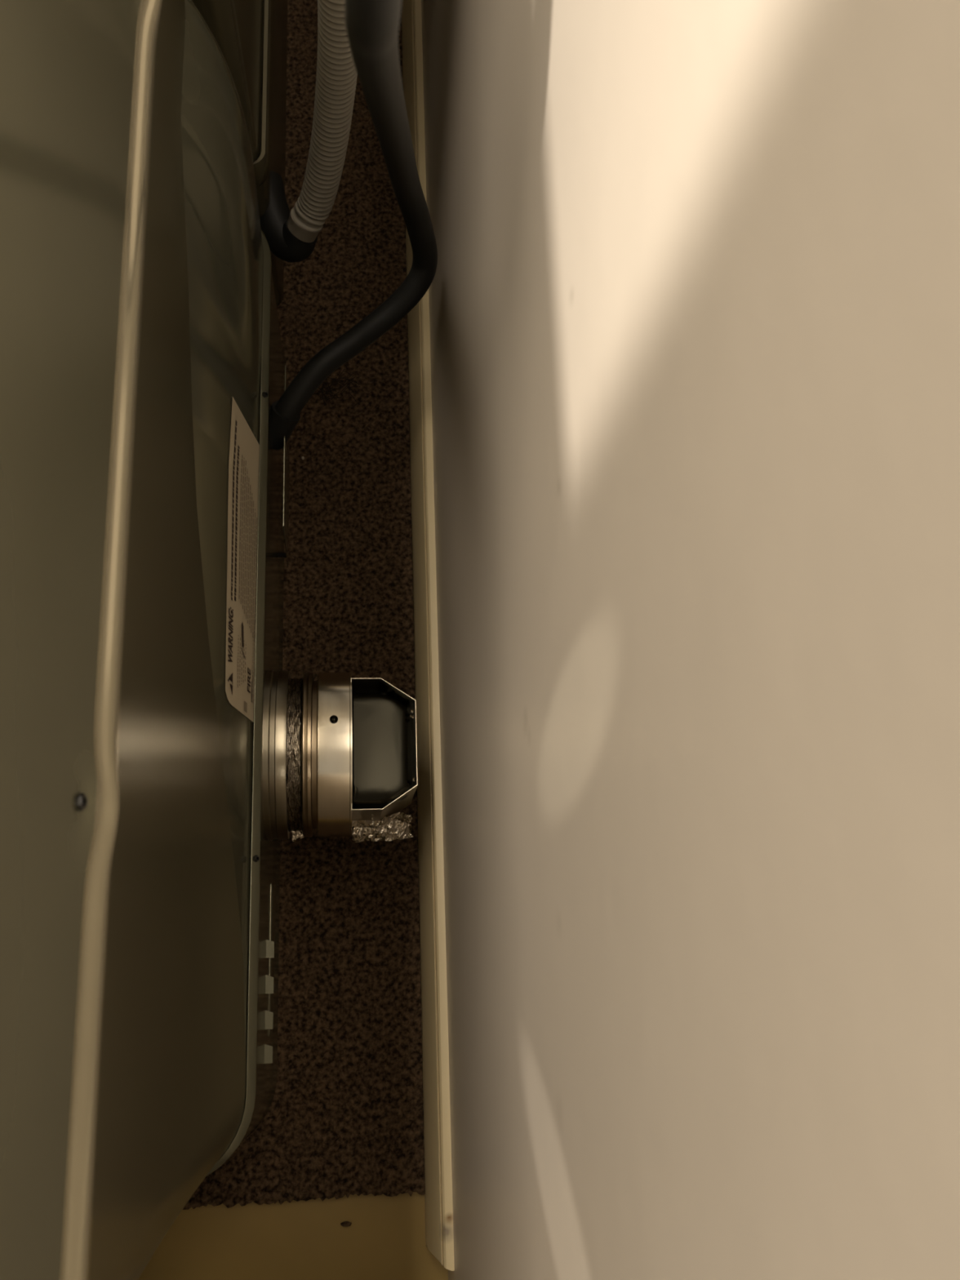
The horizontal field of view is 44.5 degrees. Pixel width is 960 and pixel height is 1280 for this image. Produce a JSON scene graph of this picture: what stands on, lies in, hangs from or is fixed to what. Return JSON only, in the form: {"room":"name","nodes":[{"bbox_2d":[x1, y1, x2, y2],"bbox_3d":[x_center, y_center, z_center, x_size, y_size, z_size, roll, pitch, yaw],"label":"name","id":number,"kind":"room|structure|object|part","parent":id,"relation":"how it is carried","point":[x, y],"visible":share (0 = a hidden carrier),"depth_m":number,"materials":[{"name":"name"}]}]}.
{"room":"utility area","nodes":[
{"label":"utility area","id":0,"kind":"room"},
{"bbox_2d":[137,1191,448,1279],"bbox_3d":[-0.821,-0.141,0.820,1.769,0.050,2.600,0,73,-7],"label":"floor","id":1,"kind":"structure","parent":0,"point":[384,1239],"depth_m":0.72,"materials":[{"name":"plastic"}]},
{"bbox_2d":[182,0,425,1209],"bbox_3d":[-0.434,-0.331,0.895,0.755,0.007,1.421,0,73,-7],"label":"carpet","id":2,"kind":"object","parent":1,"relation":"on","point":[344,1116],"visible":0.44,"depth_m":0.83,"materials":[{"name":"brown carpet"}]},
{"bbox_2d":[0,0,290,1279],"bbox_3d":[-0.415,-0.077,0.341,0.685,0.900,0.637,0,73,-7],"label":"dryer","id":3,"kind":"object","parent":2,"relation":"on","point":[144,489],"visible":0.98,"depth_m":0.42,"materials":[{"name":"metal"}]},
{"bbox_3d":[-0.413,-0.139,0.136,0.640,0.472,0.637,0,73,-7],"label":"panel","id":4,"kind":"part","parent":3,"relation":"part of","materials":[{"name":"metal"}]},
{"bbox_3d":[-0.423,-0.027,0.504,0.625,0.265,0.637,0,73,-7],"label":"recessed panel","id":5,"kind":"part","parent":3,"relation":"part of","materials":[{"name":"metal"}]},
{"bbox_3d":[-0.429,-0.033,0.550,0.626,0.195,0.586,0,73,-7],"label":"sloped panel","id":6,"kind":"part","parent":3,"relation":"part of","materials":[{"name":"metal"}]},
{"bbox_2d":[231,420,253,691],"bbox_3d":[-0.135,-0.044,0.659,0.007,0.048,0.152,-3,74,-8],"label":"print","id":7,"kind":"object","parent":3,"relation":"on","point":[242,434],"depth_m":0.66,"materials":[{"name":"black"}]},
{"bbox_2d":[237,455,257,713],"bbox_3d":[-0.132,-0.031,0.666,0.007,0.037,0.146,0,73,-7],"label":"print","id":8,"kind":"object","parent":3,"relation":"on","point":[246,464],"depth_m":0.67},
{"bbox_3d":[-0.430,0.017,0.715,0.605,0.132,0.586,0,73,-7],"label":"panel","id":9,"kind":"part","parent":3,"relation":"part of","materials":[{"name":"metal"}]},
{"bbox_2d":[286,671,417,842],"bbox_3d":[-0.079,0.071,0.721,0.076,0.101,0.102,0,73,-7],"label":"duct","id":10,"kind":"object","parent":3,"relation":"attached to","point":[352,743],"visible":1,"depth_m":0.69,"materials":[{"name":"silver metal"}]},
{"bbox_3d":[-0.058,0.063,0.700,0.037,0.006,0.077,0,73,-7],"label":"elbow plate","id":11,"kind":"part","parent":10,"relation":"part of","materials":[{"name":"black metal"}]},
{"bbox_2d":[269,0,437,449],"bbox_3d":[-0.042,-0.267,0.363,0.095,0.865,0.212,17,72,-2],"label":"hose","id":12,"kind":"object","parent":3,"relation":"attached to","point":[372,26],"visible":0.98,"depth_m":0.64,"materials":[{"name":"black rubber"}]},
{"bbox_2d":[191,0,288,306],"bbox_3d":[-0.420,-0.745,0.545,0.620,0.900,0.754,0,73,-7],"label":"washing machine","id":13,"kind":"object","parent":2,"relation":"on","point":[251,36],"visible":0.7,"depth_m":0.76,"materials":[{"name":"metal"}]},
{"bbox_3d":[-0.414,-0.768,0.469,0.611,0.740,0.754,0,73,-7],"label":"panel","id":14,"kind":"part","parent":13,"relation":"part of","materials":[{"name":"metal"}]},
{"bbox_3d":[-0.456,-0.635,0.907,0.604,0.140,0.754,0,73,-7],"label":"panel","id":15,"kind":"part","parent":13,"relation":"part of","materials":[{"name":"metal"}]},
{"bbox_2d":[260,0,357,262],"bbox_3d":[-0.076,-0.451,0.503,0.084,0.721,0.226,8,72,-5],"label":"hose","id":16,"kind":"object","parent":13,"relation":"attached to","point":[291,236],"visible":0.88,"depth_m":0.72,"materials":[{"name":"beige plastic"}]},
{"bbox_2d":[312,368,362,408],"bbox_3d":[-0.110,-0.188,0.884,0.040,0.009,0.034,-14,75,-11],"label":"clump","id":17,"kind":"object","parent":2,"relation":"on","point":[330,390],"visible":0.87,"depth_m":0.88,"materials":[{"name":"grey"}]},
{"bbox_2d":[340,1221,351,1226],"bbox_3d":[-0.083,0.362,0.729,0.007,0.002,0.003,0,73,-7],"label":"crumb","id":18,"kind":"object","parent":1,"relation":"on","point":[346,1224],"visible":1,"depth_m":0.73,"materials":[{"name":"carpet"}]},
{"bbox_2d":[421,0,959,1279],"bbox_3d":[0.147,-0.492,-0.226,0.100,2.450,2.600,0,73,-7],"label":"wall","id":19,"kind":"structure","parent":0,"point":[694,291],"depth_m":0.23,"materials":[{"name":"paint"}]},
{"bbox_2d":[401,0,454,1271],"bbox_3d":[-0.055,-0.440,0.955,0.014,0.044,1.708,0,73,-7],"label":"baseboard","id":20,"kind":"structure","parent":19,"relation":"attached to","point":[438,1207],"depth_m":0.79,"materials":[{"name":"paint"}]}
]}

